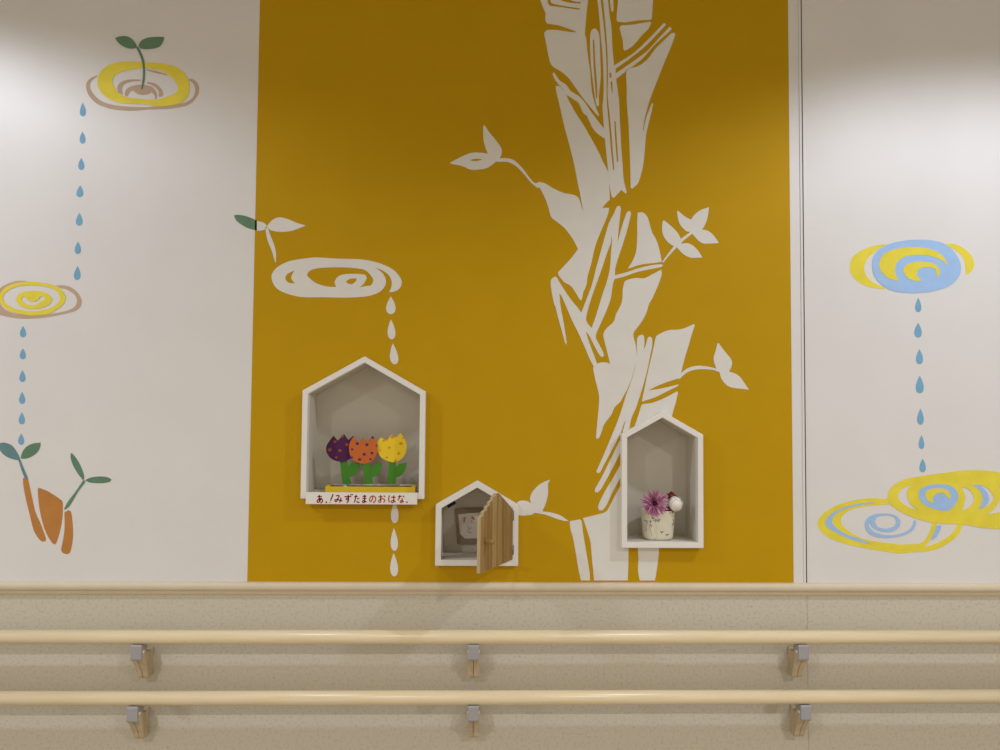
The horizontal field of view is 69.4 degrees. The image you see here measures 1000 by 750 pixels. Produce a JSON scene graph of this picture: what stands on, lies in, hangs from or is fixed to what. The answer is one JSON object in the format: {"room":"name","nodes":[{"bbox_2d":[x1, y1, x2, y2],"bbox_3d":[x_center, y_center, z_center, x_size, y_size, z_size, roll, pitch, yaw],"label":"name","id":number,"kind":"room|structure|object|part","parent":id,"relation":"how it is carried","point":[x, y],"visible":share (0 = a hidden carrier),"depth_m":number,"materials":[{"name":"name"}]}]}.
{"room":"hospital corridor","nodes":[
{"label":"hospital corridor","id":0,"kind":"room"},
{"bbox_2d":[0,0,999,749],"bbox_3d":[-0.051,0.096,2.072,6.400,2.800,0.150,1,-2,-1],"label":"wall","id":1,"kind":"structure","parent":0,"point":[147,383],"depth_m":1.99,"materials":[{"name":"white paint"}]},
{"bbox_2d":[0,443,40,479],"bbox_3d":[-1.307,0.234,1.960,0.116,0.102,0.001,1,-2,-1],"label":"sprout","id":2,"kind":"object","parent":1,"relation":"attached to","point":[8,450],"visible":1,"depth_m":1.96,"materials":[{"name":"teal paint"}]},
{"bbox_3d":[-1.294,0.257,1.959,0.028,0.056,0.001,1,-2,-1],"label":"stem","id":3,"kind":"part","parent":2,"relation":"part of","materials":[{"name":"teal paint"}]},
{"bbox_2d":[18,434,23,444],"bbox_3d":[-1.301,0.174,1.963,0.016,0.031,0.001,1,-2,-1],"label":"painted raindrop","id":4,"kind":"object","parent":1,"relation":"attached to","point":[21,439],"visible":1,"depth_m":1.96,"materials":[{"name":"blue paint"}]},
{"bbox_2d":[19,392,24,403],"bbox_3d":[-1.302,0.062,1.967,0.016,0.033,0.001,1,-2,-1],"label":"painted raindrop","id":5,"kind":"object","parent":1,"relation":"attached to","point":[22,397],"visible":1,"depth_m":1.97,"materials":[{"name":"blue paint"}]},
{"bbox_2d":[19,413,24,423],"bbox_3d":[-1.301,0.118,1.965,0.016,0.033,0.001,1,-2,-1],"label":"painted raindrop","id":6,"kind":"object","parent":1,"relation":"attached to","point":[21,418],"visible":1,"depth_m":1.97,"materials":[{"name":"blue paint"}]},
{"bbox_2d":[19,370,25,381],"bbox_3d":[-1.303,0.003,1.970,0.017,0.033,0.001,1,-2,-1],"label":"painted raindrop","id":7,"kind":"object","parent":1,"relation":"attached to","point":[22,377],"visible":1,"depth_m":1.97,"materials":[{"name":"blue paint"}]},
{"bbox_2d":[20,327,25,336],"bbox_3d":[-1.304,-0.119,1.975,0.017,0.031,0.001,1,-2,-1],"label":"painted raindrop","id":8,"kind":"object","parent":1,"relation":"attached to","point":[23,331],"visible":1,"depth_m":1.97,"materials":[{"name":"blue paint"}]},
{"bbox_2d":[20,349,25,358],"bbox_3d":[-1.303,-0.058,1.972,0.017,0.030,0.001,1,-2,-1],"label":"painted raindrop","id":9,"kind":"object","parent":1,"relation":"attached to","point":[22,353],"visible":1,"depth_m":1.97,"materials":[{"name":"blue paint"}]},
{"bbox_2d":[23,478,45,541],"bbox_3d":[-1.261,0.364,1.956,0.067,0.172,0.001,1,-2,-1],"label":"root","id":10,"kind":"object","parent":1,"relation":"attached to","point":[36,525],"visible":1,"depth_m":1.96,"materials":[{"name":"paint"}]},
{"bbox_2d":[0,281,81,318],"bbox_3d":[-1.271,-0.206,1.979,0.246,0.105,0.001,1,-2,-1],"label":"painted ripple","id":11,"kind":"object","parent":1,"relation":"attached to","point":[32,296],"visible":1,"depth_m":1.98,"materials":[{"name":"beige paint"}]},
{"bbox_2d":[38,488,62,543],"bbox_3d":[-1.220,0.382,1.956,0.069,0.152,0.001,1,-2,-1],"label":"root","id":12,"kind":"object","parent":1,"relation":"attached to","point":[50,506],"visible":1,"depth_m":1.96,"materials":[{"name":"paint"}]},
{"bbox_2d":[61,510,72,553],"bbox_3d":[-1.171,0.425,1.955,0.030,0.118,0.001,1,-2,-1],"label":"root","id":13,"kind":"object","parent":1,"relation":"attached to","point":[68,530],"visible":1,"depth_m":1.96,"materials":[{"name":"paint"}]},
{"bbox_2d":[74,266,80,279],"bbox_3d":[-1.162,-0.281,1.985,0.018,0.039,0.001,1,-2,-1],"label":"painted raindrop","id":14,"kind":"object","parent":1,"relation":"attached to","point":[77,275],"visible":1,"depth_m":1.98,"materials":[{"name":"blue paint"}]},
{"bbox_2d":[75,242,80,253],"bbox_3d":[-1.162,-0.350,1.988,0.017,0.035,0.001,1,-2,-1],"label":"painted raindrop","id":15,"kind":"object","parent":1,"relation":"attached to","point":[77,247],"visible":1,"depth_m":1.99,"materials":[{"name":"blue paint"}]},
{"bbox_2d":[76,213,82,225],"bbox_3d":[-1.160,-0.430,1.991,0.018,0.036,0.001,1,-2,-1],"label":"painted raindrop","id":16,"kind":"object","parent":1,"relation":"attached to","point":[79,220],"visible":1,"depth_m":1.99,"materials":[{"name":"blue paint"}]},
{"bbox_2d":[76,186,82,196],"bbox_3d":[-1.160,-0.508,1.994,0.019,0.034,0.001,1,-2,-1],"label":"painted raindrop","id":17,"kind":"object","parent":1,"relation":"attached to","point":[79,193],"visible":1,"depth_m":1.99,"materials":[{"name":"blue paint"}]},
{"bbox_2d":[78,158,83,169],"bbox_3d":[-1.158,-0.584,1.998,0.016,0.034,0.001,1,-2,-1],"label":"painted raindrop","id":18,"kind":"object","parent":1,"relation":"attached to","point":[81,163],"visible":1,"depth_m":2.00,"materials":[{"name":"blue paint"}]},
{"bbox_2d":[80,103,85,115],"bbox_3d":[-1.158,-0.737,2.004,0.017,0.039,0.001,1,-2,-1],"label":"painted raindrop","id":19,"kind":"object","parent":1,"relation":"attached to","point":[82,109],"visible":1,"depth_m":2.00,"materials":[{"name":"blue paint"}]},
{"bbox_2d":[80,131,85,143],"bbox_3d":[-1.157,-0.658,2.001,0.016,0.034,0.001,1,-2,-1],"label":"painted raindrop","id":20,"kind":"object","parent":1,"relation":"attached to","point":[82,136],"visible":1,"depth_m":2.00,"materials":[{"name":"blue paint"}]},
{"bbox_2d":[64,453,110,508],"bbox_3d":[-1.118,0.289,1.962,0.124,0.153,0.001,1,-2,-1],"label":"sprout","id":21,"kind":"object","parent":1,"relation":"attached to","point":[76,464],"visible":1,"depth_m":1.96,"materials":[{"name":"green paint"}]},
{"bbox_3d":[-1.154,0.325,1.960,0.054,0.082,0.001,1,-2,-1],"label":"stem","id":22,"kind":"part","parent":21,"relation":"part of","materials":[{"name":"green paint"}]},
{"bbox_2d":[115,36,163,88],"bbox_3d":[-1.006,-0.870,2.012,0.135,0.150,0.001,1,-2,-1],"label":"sprout","id":23,"kind":"object","parent":1,"relation":"attached to","point":[151,42],"visible":1,"depth_m":2.01,"materials":[{"name":"green paint"}]},
{"bbox_3d":[-1.003,-0.855,2.012,0.028,0.121,0.001,1,-2,-1],"label":"stem","id":24,"kind":"part","parent":23,"relation":"part of","materials":[{"name":"green paint"}]},
{"bbox_2d":[86,61,198,110],"bbox_3d":[-0.995,-0.804,2.010,0.311,0.140,0.001,1,-2,-1],"label":"painted ripple","id":25,"kind":"object","parent":1,"relation":"attached to","point":[106,75],"visible":1,"depth_m":2.01,"materials":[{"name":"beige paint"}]},
{"bbox_2d":[234,215,305,262],"bbox_3d":[-0.639,-0.377,2.002,0.199,0.134,0.001,1,-2,-1],"label":"sprout","id":26,"kind":"object","parent":1,"relation":"attached to","point":[279,224],"visible":1,"depth_m":2.00,"materials":[{"name":"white paint"}]},
{"bbox_3d":[-0.635,-0.361,2.001,0.030,0.102,0.001,1,-2,-1],"label":"stem","id":27,"kind":"part","parent":26,"relation":"part of","materials":[{"name":"white paint"}]},
{"bbox_2d":[300,356,425,498],"bbox_3d":[-0.372,0.145,2.023,0.334,0.386,0.121,1,-2,-1],"label":"display niche","id":28,"kind":"object","parent":1,"relation":"attached to","point":[364,398],"visible":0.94,"depth_m":2.08,"materials":[{"name":"white wood"}]},
{"bbox_2d":[306,492,416,504],"bbox_3d":[-0.374,0.333,1.951,0.300,0.032,0.007,1,-2,-1],"label":"handwritten sign","id":29,"kind":"object","parent":28,"relation":"attached to","point":[311,497],"visible":1,"depth_m":1.95,"materials":[{"name":"white paper"}]},
{"bbox_2d":[325,484,416,492],"bbox_3d":[-0.356,0.314,2.002,0.245,0.017,0.050,1,-2,-1],"label":"tray","id":30,"kind":"object","parent":28,"relation":"in","point":[410,488],"visible":0.98,"depth_m":1.98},
{"bbox_2d":[326,434,359,483],"bbox_3d":[-0.436,0.233,2.004,0.094,0.138,0.004,1,-2,-1],"label":"tulip","id":31,"kind":"object","parent":30,"relation":"in","point":[337,450],"visible":1,"depth_m":2.00,"materials":[{"name":"purple paper"}]},
{"bbox_3d":[-0.429,0.268,2.004,0.032,0.068,0.002,1,-2,-1],"label":"stem","id":32,"kind":"part","parent":31,"relation":"part of","materials":[{"name":"green paper"}]},
{"bbox_2d":[349,436,381,483],"bbox_3d":[-0.372,0.235,1.997,0.092,0.133,0.004,1,-2,-1],"label":"tulip","id":33,"kind":"object","parent":30,"relation":"in","point":[364,452],"visible":1,"depth_m":2.00,"materials":[{"name":"orange paper"}]},
{"bbox_3d":[-0.365,0.268,1.997,0.031,0.066,0.002,1,-2,-1],"label":"stem","id":34,"kind":"part","parent":33,"relation":"part of","materials":[{"name":"green paper"}]},
{"bbox_2d":[377,433,406,483],"bbox_3d":[-0.300,0.232,2.003,0.083,0.141,0.004,1,-2,-1],"label":"tulip","id":35,"kind":"object","parent":30,"relation":"in","point":[392,450],"visible":1,"depth_m":2.00,"materials":[{"name":"yellow paper"}]},
{"bbox_3d":[-0.300,0.269,2.003,0.022,0.066,0.002,1,-2,-1],"label":"stem","id":36,"kind":"part","parent":35,"relation":"part of","materials":[{"name":"green paper"}]},
{"bbox_2d":[435,480,517,573],"bbox_3d":[-0.062,0.402,1.935,0.225,0.229,0.289,1,-2,-1],"label":"display niche","id":37,"kind":"object","parent":1,"relation":"attached to","point":[497,524],"visible":0.99,"depth_m":1.96,"materials":[{"name":"wood"}]},
{"bbox_2d":[455,508,483,543],"bbox_3d":[-0.076,0.432,2.069,0.106,0.104,0.010,1,-2,-1],"label":"framed picture","id":38,"kind":"object","parent":37,"relation":"attached to","point":[466,518],"visible":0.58,"depth_m":2.06,"materials":[{"name":"paper"}]},
{"bbox_3d":[-0.026,0.417,1.808,0.028,0.012,0.012,-1,-3,27],"label":"door knob","id":39,"kind":"part","parent":37,"relation":"part of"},
{"bbox_3d":[-0.011,0.402,1.877,0.010,0.188,0.186,-1,-3,27],"label":"door panel","id":40,"kind":"part","parent":37,"relation":"part of","materials":[{"name":"brown wood"}]},
{"bbox_2d":[0,689,999,738],"bbox_3d":[-0.005,0.902,1.924,3.900,0.138,0.082,1,-2,-1],"label":"handrail","id":41,"kind":"object","parent":1,"relation":"attached to","point":[138,703],"visible":1,"depth_m":1.89,"materials":[{"name":"brown wood"}]},
{"bbox_3d":[-0.951,0.919,1.904,0.030,0.086,0.074,1,-2,-1],"label":"arm","id":42,"kind":"part","parent":41,"relation":"part of","materials":[{"name":"brown wood"}]},
{"bbox_3d":[-0.071,0.927,1.925,0.030,0.086,0.074,1,-2,-1],"label":"arm","id":43,"kind":"part","parent":41,"relation":"part of","materials":[{"name":"brown wood"}]},
{"bbox_3d":[0.807,0.935,1.946,0.030,0.086,0.074,1,-2,-1],"label":"arm","id":44,"kind":"part","parent":41,"relation":"part of","materials":[{"name":"brown wood"}]},
{"bbox_2d":[0,630,999,677],"bbox_3d":[-0.004,0.745,1.930,3.900,0.138,0.082,1,-2,-1],"label":"handrail","id":45,"kind":"object","parent":1,"relation":"attached to","point":[141,655],"visible":1,"depth_m":1.90,"materials":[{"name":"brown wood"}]},
{"bbox_3d":[-0.944,0.762,1.910,0.030,0.086,0.074,1,-2,-1],"label":"arm","id":46,"kind":"part","parent":45,"relation":"part of","materials":[{"name":"brown wood"}]},
{"bbox_3d":[-0.071,0.770,1.932,0.030,0.086,0.074,1,-2,-1],"label":"arm","id":47,"kind":"part","parent":45,"relation":"part of","materials":[{"name":"brown wood"}]},
{"bbox_3d":[0.803,0.778,1.953,0.030,0.086,0.074,1,-2,-1],"label":"arm","id":48,"kind":"part","parent":45,"relation":"part of","materials":[{"name":"brown wood"}]},
{"bbox_2d":[0,581,999,595],"bbox_3d":[-0.053,0.584,1.969,6.400,0.034,0.019,1,-2,-1],"label":"trim","id":49,"kind":"structure","parent":1,"relation":"attached to","point":[6,587],"depth_m":1.97,"materials":[{"name":"beige wood"}]},
{"bbox_2d":[247,0,793,582],"bbox_3d":[0.070,-0.369,2.019,1.501,1.875,0.001,1,-2,-1],"label":"wall panel","id":50,"kind":"object","parent":1,"relation":"attached to","point":[365,107],"visible":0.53,"depth_m":2.02,"materials":[{"name":"paint"}]},
{"bbox_2d":[271,257,401,297],"bbox_3d":[-0.453,-0.270,2.002,0.359,0.112,0.001,1,-2,-1],"label":"painted ripple","id":51,"kind":"object","parent":50,"relation":"attached to","point":[303,286],"visible":1,"depth_m":2.00,"materials":[{"name":"white paint"}]},
{"bbox_2d":[386,297,395,313],"bbox_3d":[-0.302,-0.194,2.002,0.026,0.050,0.001,1,-2,-1],"label":"painted raindrop","id":52,"kind":"object","parent":50,"relation":"attached to","point":[390,307],"visible":1,"depth_m":2.00,"materials":[{"name":"white paint"}]},
{"bbox_2d":[388,320,394,338],"bbox_3d":[-0.300,-0.127,1.999,0.022,0.056,0.001,1,-2,-1],"label":"painted raindrop","id":53,"kind":"object","parent":50,"relation":"attached to","point":[391,330],"visible":1,"depth_m":2.00,"materials":[{"name":"white paint"}]},
{"bbox_2d":[390,344,397,363],"bbox_3d":[-0.293,-0.059,1.997,0.023,0.058,0.001,1,-2,-1],"label":"painted raindrop","id":54,"kind":"object","parent":50,"relation":"attached to","point":[393,353],"visible":1,"depth_m":2.00,"materials":[{"name":"white paint"}]},
{"bbox_2d":[390,553,397,575],"bbox_3d":[-0.289,0.518,1.973,0.022,0.064,0.001,1,-2,-1],"label":"painted raindrop","id":55,"kind":"object","parent":50,"relation":"attached to","point":[393,566],"visible":1,"depth_m":1.97,"materials":[{"name":"white paint"}]},
{"bbox_2d":[391,529,397,550],"bbox_3d":[-0.289,0.450,1.976,0.020,0.062,0.001,1,-2,-1],"label":"painted raindrop","id":56,"kind":"object","parent":50,"relation":"attached to","point":[394,542],"visible":1,"depth_m":1.98,"materials":[{"name":"white paint"}]},
{"bbox_2d":[391,505,398,522],"bbox_3d":[-0.288,0.375,1.979,0.021,0.061,0.001,1,-2,-1],"label":"painted raindrop","id":57,"kind":"object","parent":50,"relation":"attached to","point":[394,513],"visible":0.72,"depth_m":1.98,"materials":[{"name":"white paint"}]},
{"bbox_2d":[450,0,748,579],"bbox_3d":[0.278,-0.267,2.019,0.841,1.664,0.001,1,-2,-1],"label":"tree","id":58,"kind":"object","parent":50,"relation":"attached to","point":[567,51],"visible":0.98,"depth_m":2.02,"materials":[{"name":"white paint"}]},
{"bbox_2d":[620,411,703,547],"bbox_3d":[0.444,0.288,2.037,0.225,0.372,0.121,1,-2,-1],"label":"display niche","id":59,"kind":"object","parent":1,"relation":"attached to","point":[660,453],"visible":0.95,"depth_m":2.09,"materials":[{"name":"white wood"}]},
{"bbox_2d":[640,508,674,540],"bbox_3d":[0.443,0.418,2.030,0.093,0.083,0.080,1,-2,-1],"label":"ceramic cup","id":60,"kind":"object","parent":59,"relation":"in","point":[660,528],"visible":0.93,"depth_m":2.00,"materials":[{"name":"beige ceramic"}]},
{"bbox_2d":[640,490,668,517],"bbox_3d":[0.429,0.382,1.992,0.074,0.131,0.055,2,-3,-38],"label":"chrysanthemum","id":61,"kind":"object","parent":60,"relation":"in","point":[656,502],"visible":1,"depth_m":1.99,"materials":[{"name":"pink plant"}]},
{"bbox_2d":[665,491,675,510],"bbox_3d":[0.464,0.383,2.013,0.052,0.122,0.022,-2,-3,44],"label":"bud","id":62,"kind":"object","parent":60,"relation":"in","point":[671,494],"visible":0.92,"depth_m":2.01,"materials":[{"name":"red plant"}]},
{"bbox_2d":[668,496,683,511],"bbox_3d":[0.474,0.392,2.006,0.070,0.114,0.040,0,-3,21],"label":"ranunculus","id":63,"kind":"object","parent":60,"relation":"in","point":[676,503],"visible":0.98,"depth_m":1.99,"materials":[{"name":"white plant"}]},
{"bbox_2d":[798,0,807,582],"bbox_3d":[0.855,-0.361,2.038,0.012,1.875,0.003,1,-2,-1],"label":"trim","id":64,"kind":"structure","parent":1,"relation":"attached to","point":[800,2],"depth_m":2.03,"materials":[{"name":"white paint"}]},
{"bbox_2d":[807,611,808,749],"bbox_3d":[0.846,1.054,1.980,0.001,0.891,0.001,1,-2,-1],"label":"trim","id":65,"kind":"structure","parent":1,"relation":"attached to","point":[807,611],"depth_m":1.98,"materials":[{"name":"plastic"}]},
{"bbox_2d":[818,498,962,552],"bbox_3d":[1.088,0.420,2.011,0.411,0.152,0.001,1,-2,-1],"label":"painted ripple","id":66,"kind":"object","parent":1,"relation":"attached to","point":[830,525],"visible":1,"depth_m":2.01,"materials":[{"name":"paint"}]},
{"bbox_2d":[850,240,973,292],"bbox_3d":[1.166,-0.308,2.043,0.358,0.153,0.002,1,-2,-1],"label":"painted ripple","id":67,"kind":"object","parent":1,"relation":"attached to","point":[907,266],"visible":1,"depth_m":2.04,"materials":[{"name":"blue paint"}]},
{"bbox_2d":[914,323,921,337],"bbox_3d":[1.179,-0.127,2.037,0.021,0.042,0.001,1,-2,-1],"label":"painted raindrop","id":68,"kind":"object","parent":1,"relation":"attached to","point":[918,332],"visible":1,"depth_m":2.04,"materials":[{"name":"blue paint"}]},
{"bbox_2d":[915,298,920,311],"bbox_3d":[1.181,-0.198,2.040,0.018,0.041,0.001,1,-2,-1],"label":"painted raindrop","id":69,"kind":"object","parent":1,"relation":"attached to","point":[918,304],"visible":1,"depth_m":2.04,"materials":[{"name":"blue paint"}]},
{"bbox_2d":[916,349,922,363],"bbox_3d":[1.181,-0.052,2.034,0.020,0.043,0.001,1,-2,-1],"label":"painted raindrop","id":70,"kind":"object","parent":1,"relation":"attached to","point":[919,358],"visible":1,"depth_m":2.03,"materials":[{"name":"blue paint"}]},
{"bbox_2d":[916,376,923,392],"bbox_3d":[1.180,0.027,2.030,0.023,0.050,0.001,1,-2,-1],"label":"painted raindrop","id":71,"kind":"object","parent":1,"relation":"attached to","point":[919,385],"visible":1,"depth_m":2.03,"materials":[{"name":"blue paint"}]},
{"bbox_2d":[917,408,923,424],"bbox_3d":[1.180,0.117,2.027,0.019,0.046,0.001,1,-2,-1],"label":"painted raindrop","id":72,"kind":"object","parent":1,"relation":"attached to","point":[920,418],"visible":1,"depth_m":2.03,"materials":[{"name":"blue paint"}]},
{"bbox_2d":[919,435,923,448],"bbox_3d":[1.181,0.188,2.024,0.016,0.039,0.001,1,-2,-1],"label":"painted raindrop","id":73,"kind":"object","parent":1,"relation":"attached to","point":[921,441],"visible":1,"depth_m":2.02,"materials":[{"name":"blue paint"}]},
{"bbox_2d":[919,459,925,471],"bbox_3d":[1.183,0.253,2.021,0.018,0.038,0.001,1,-2,-1],"label":"painted raindrop","id":74,"kind":"object","parent":1,"relation":"attached to","point":[922,467],"visible":1,"depth_m":2.02,"materials":[{"name":"blue paint"}]},
{"bbox_2d":[888,470,999,528],"bbox_3d":[1.301,0.348,2.019,0.438,0.164,0.001,1,-2,-1],"label":"painted ripple","id":75,"kind":"object","parent":1,"relation":"attached to","point":[939,498],"visible":1,"depth_m":2.02,"materials":[{"name":"paint"}]}
]}

